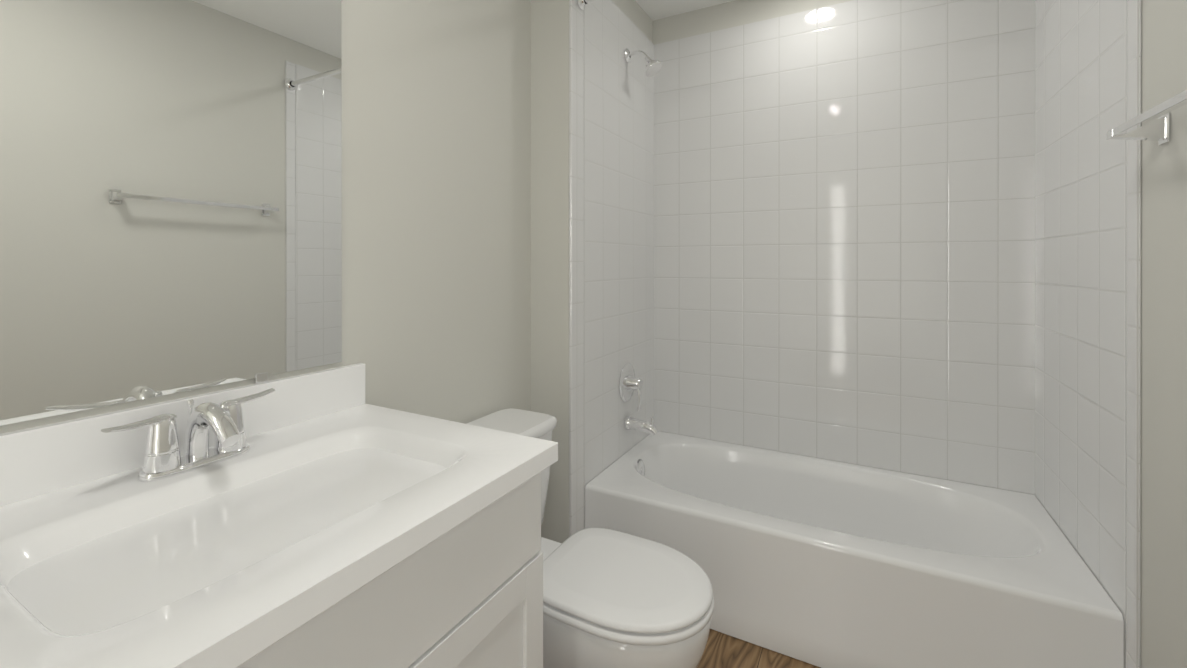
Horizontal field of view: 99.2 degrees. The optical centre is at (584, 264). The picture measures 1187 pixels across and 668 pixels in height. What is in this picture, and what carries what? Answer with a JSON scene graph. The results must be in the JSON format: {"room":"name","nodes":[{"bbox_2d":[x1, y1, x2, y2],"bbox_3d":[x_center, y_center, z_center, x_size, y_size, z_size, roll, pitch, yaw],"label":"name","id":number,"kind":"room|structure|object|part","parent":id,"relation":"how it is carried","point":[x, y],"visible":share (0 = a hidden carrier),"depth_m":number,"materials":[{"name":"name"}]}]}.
{"room":"bathroom","nodes":[
{"label":"bathroom","id":0,"kind":"room"},
{"bbox_2d":[0,0,530,433],"bbox_3d":[-0.905,-0.009,0.769,0.120,2.444,2.680,0,0,29],"label":"wall","id":1,"kind":"structure","parent":0,"point":[436,208],"depth_m":1.49,"materials":[{"name":"grey paint"}]},
{"bbox_2d":[0,0,341,425],"bbox_3d":[-0.799,-0.300,0.827,0.008,1.094,0.885,0,0,29],"label":"mirror","id":2,"kind":"object","parent":1,"relation":"attached to","point":[170,196],"visible":1,"depth_m":0.91,"materials":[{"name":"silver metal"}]},
{"bbox_2d":[531,0,652,542],"bbox_3d":[0.018,-0.011,2.265,0.288,2.444,0.832,0,0,29],"label":"wall","id":3,"kind":"structure","parent":0,"point":[549,207],"depth_m":1.87,"materials":[{"name":"grey paint"}]},
{"bbox_2d":[569,0,583,536],"bbox_3d":[-0.029,0.053,1.870,0.012,2.316,0.094,0,0,29],"label":"wall tile","id":4,"kind":"structure","parent":3,"relation":"attached to","point":[576,268],"depth_m":1.86,"materials":[{"name":"white tile"}]},
{"bbox_2d":[576,0,594,9],"bbox_3d":[0.625,-0.978,1.521,1.467,0.062,0.062,0,0,29],"label":"shower curtain rod","id":5,"kind":"object","parent":4,"relation":"attached to","point":[581,4],"visible":1,"depth_m":1.86,"materials":[{"name":"silver metal"}]},
{"bbox_2d":[584,0,653,528],"bbox_3d":[0.169,0.053,2.228,0.012,2.316,0.726,0,0,29],"label":"wall tiles","id":6,"kind":"structure","parent":3,"relation":"attached to","point":[618,212],"depth_m":2.15,"materials":[{"name":"white tile"}]},
{"bbox_2d":[619,363,642,410],"bbox_3d":[0.220,0.542,2.233,0.072,0.201,0.168,0,0,29],"label":"tub valve","id":7,"kind":"object","parent":6,"relation":"attached to","point":[629,382],"visible":1,"depth_m":2.21,"materials":[{"name":"silver metal"}]},
{"bbox_2d":[624,416,658,435],"bbox_3d":[0.254,0.702,2.214,0.150,0.083,0.062,0,0,29],"label":"tub spout","id":8,"kind":"object","parent":6,"relation":"attached to","point":[631,423],"visible":1,"depth_m":2.20,"materials":[{"name":"silver metal"}]},
{"bbox_2d":[624,48,661,76],"bbox_3d":[0.258,-0.890,2.203,0.165,0.139,0.083,0,0,29],"label":"shower head","id":9,"kind":"object","parent":6,"relation":"attached to","point":[653,67],"visible":1,"depth_m":2.19},
{"bbox_2d":[635,0,734,20],"bbox_3d":[0.073,-1.271,0.702,1.896,0.080,3.752,0,0,29],"label":"ceiling","id":10,"kind":"structure","parent":0,"point":[656,9],"depth_m":2.42,"materials":[{"name":"white paint"}]},
{"bbox_2d":[653,0,851,44],"bbox_3d":[0.952,-0.011,2.292,1.896,2.444,0.120,0,0,29],"label":"wall","id":11,"kind":"structure","parent":0,"point":[735,13],"depth_m":2.38,"materials":[{"name":"grey paint"}]},
{"bbox_2d":[654,0,1034,494],"bbox_3d":[0.994,0.053,2.194,1.488,2.316,0.012,0,0,29],"label":"wall tile","id":12,"kind":"structure","parent":11,"relation":"attached to","point":[844,232],"depth_m":2.11,"materials":[{"name":"white tile"}]},
{"bbox_2d":[697,629,820,667],"bbox_3d":[0.073,1.263,0.705,1.896,0.100,3.752,0,0,29],"label":"floor","id":13,"kind":"structure","parent":0,"point":[722,650],"depth_m":1.56,"materials":[{"name":"brown wood"}]},
{"bbox_2d":[0,363,557,667],"bbox_3d":[-0.526,0.724,0.726,0.583,0.977,0.910,0,0,29],"label":"bathroom vanity","id":14,"kind":"object","parent":13,"relation":"on","point":[328,518],"visible":1,"depth_m":0.75,"materials":[{"name":"white stone"}]},
{"bbox_2d":[101,388,274,481],"bbox_3d":[-0.636,0.291,0.852,0.150,0.111,0.262,0,0,29],"label":"faucet","id":15,"kind":"object","parent":14,"relation":"on","point":[231,453],"depth_m":0.85,"materials":[{"name":"silver metal"}]},
{"bbox_3d":[-0.307,0.476,0.602,0.019,0.163,0.886,0,0,29],"label":"drawer","id":16,"kind":"part","parent":14,"relation":"part of","materials":[{"name":"white wood"}]},
{"bbox_3d":[-0.184,0.831,0.825,0.019,0.533,0.392,0,0,29],"label":"door","id":17,"kind":"part","parent":14,"relation":"part of","materials":[{"name":"white wood"}]},
{"bbox_2d":[466,408,713,667],"bbox_3d":[-0.042,0.852,1.378,0.779,0.719,0.454,0,0,29],"label":"toilet","id":18,"kind":"object","parent":13,"relation":"on","point":[614,599],"visible":0.6,"depth_m":1.21,"materials":[{"name":"white ceramic"}]},
{"bbox_3d":[-0.281,0.512,1.510,0.232,0.038,0.454,0,0,29],"label":"tank lid","id":19,"kind":"part","parent":18,"relation":"part of","materials":[{"name":"white ceramic"}]},
{"bbox_3d":[-0.281,0.684,1.510,0.210,0.305,0.428,0,0,29],"label":"tank","id":20,"kind":"part","parent":18,"relation":"part of","materials":[{"name":"white ceramic"}]},
{"bbox_3d":[0.104,0.810,1.298,0.441,0.040,0.366,0,0,29],"label":"lid","id":21,"kind":"part","parent":18,"relation":"part of","materials":[{"name":"white plastic"}]},
{"bbox_3d":[0.106,0.825,1.296,0.441,0.020,0.372,0,0,29],"label":"seat","id":22,"kind":"part","parent":18,"relation":"part of","materials":[{"name":"white plastic"}]},
{"bbox_2d":[585,431,1123,667],"bbox_3d":[0.816,1.022,1.869,1.464,0.371,0.727,0,0,29],"label":"bathtub","id":23,"kind":"object","parent":13,"relation":"on","point":[821,563],"visible":0.98,"depth_m":1.59,"materials":[{"name":"white ceramic"}]},
{"bbox_2d":[1141,0,1186,667],"bbox_3d":[0.850,-0.009,0.273,0.120,2.444,3.512,0,0,29],"label":"wall","id":24,"kind":"structure","parent":0,"point":[1164,386],"depth_m":1.06,"materials":[{"name":"grey paint"}]},
{"bbox_2d":[1035,0,1127,667],"bbox_3d":[1.462,0.054,1.512,0.008,2.316,0.728,0,0,29],"label":"wall tile","id":25,"kind":"structure","parent":24,"relation":"attached to","point":[1080,286],"depth_m":1.43,"materials":[{"name":"white tile"}]},
{"bbox_2d":[1127,0,1141,667],"bbox_3d":[1.273,0.054,1.170,0.008,2.316,0.054,0,0,29],"label":"wall tile","id":26,"kind":"structure","parent":24,"relation":"attached to","point":[1134,73],"depth_m":1.16,"materials":[{"name":"white tile"}]},
{"bbox_2d":[1107,89,1186,144],"bbox_3d":[1.028,-0.282,0.808,0.084,0.060,0.654,0,0,29],"label":"rail","id":27,"kind":"object","parent":24,"relation":"attached to","point":[1148,125],"visible":1,"depth_m":1.04,"materials":[{"name":"silver metal"}]}
]}

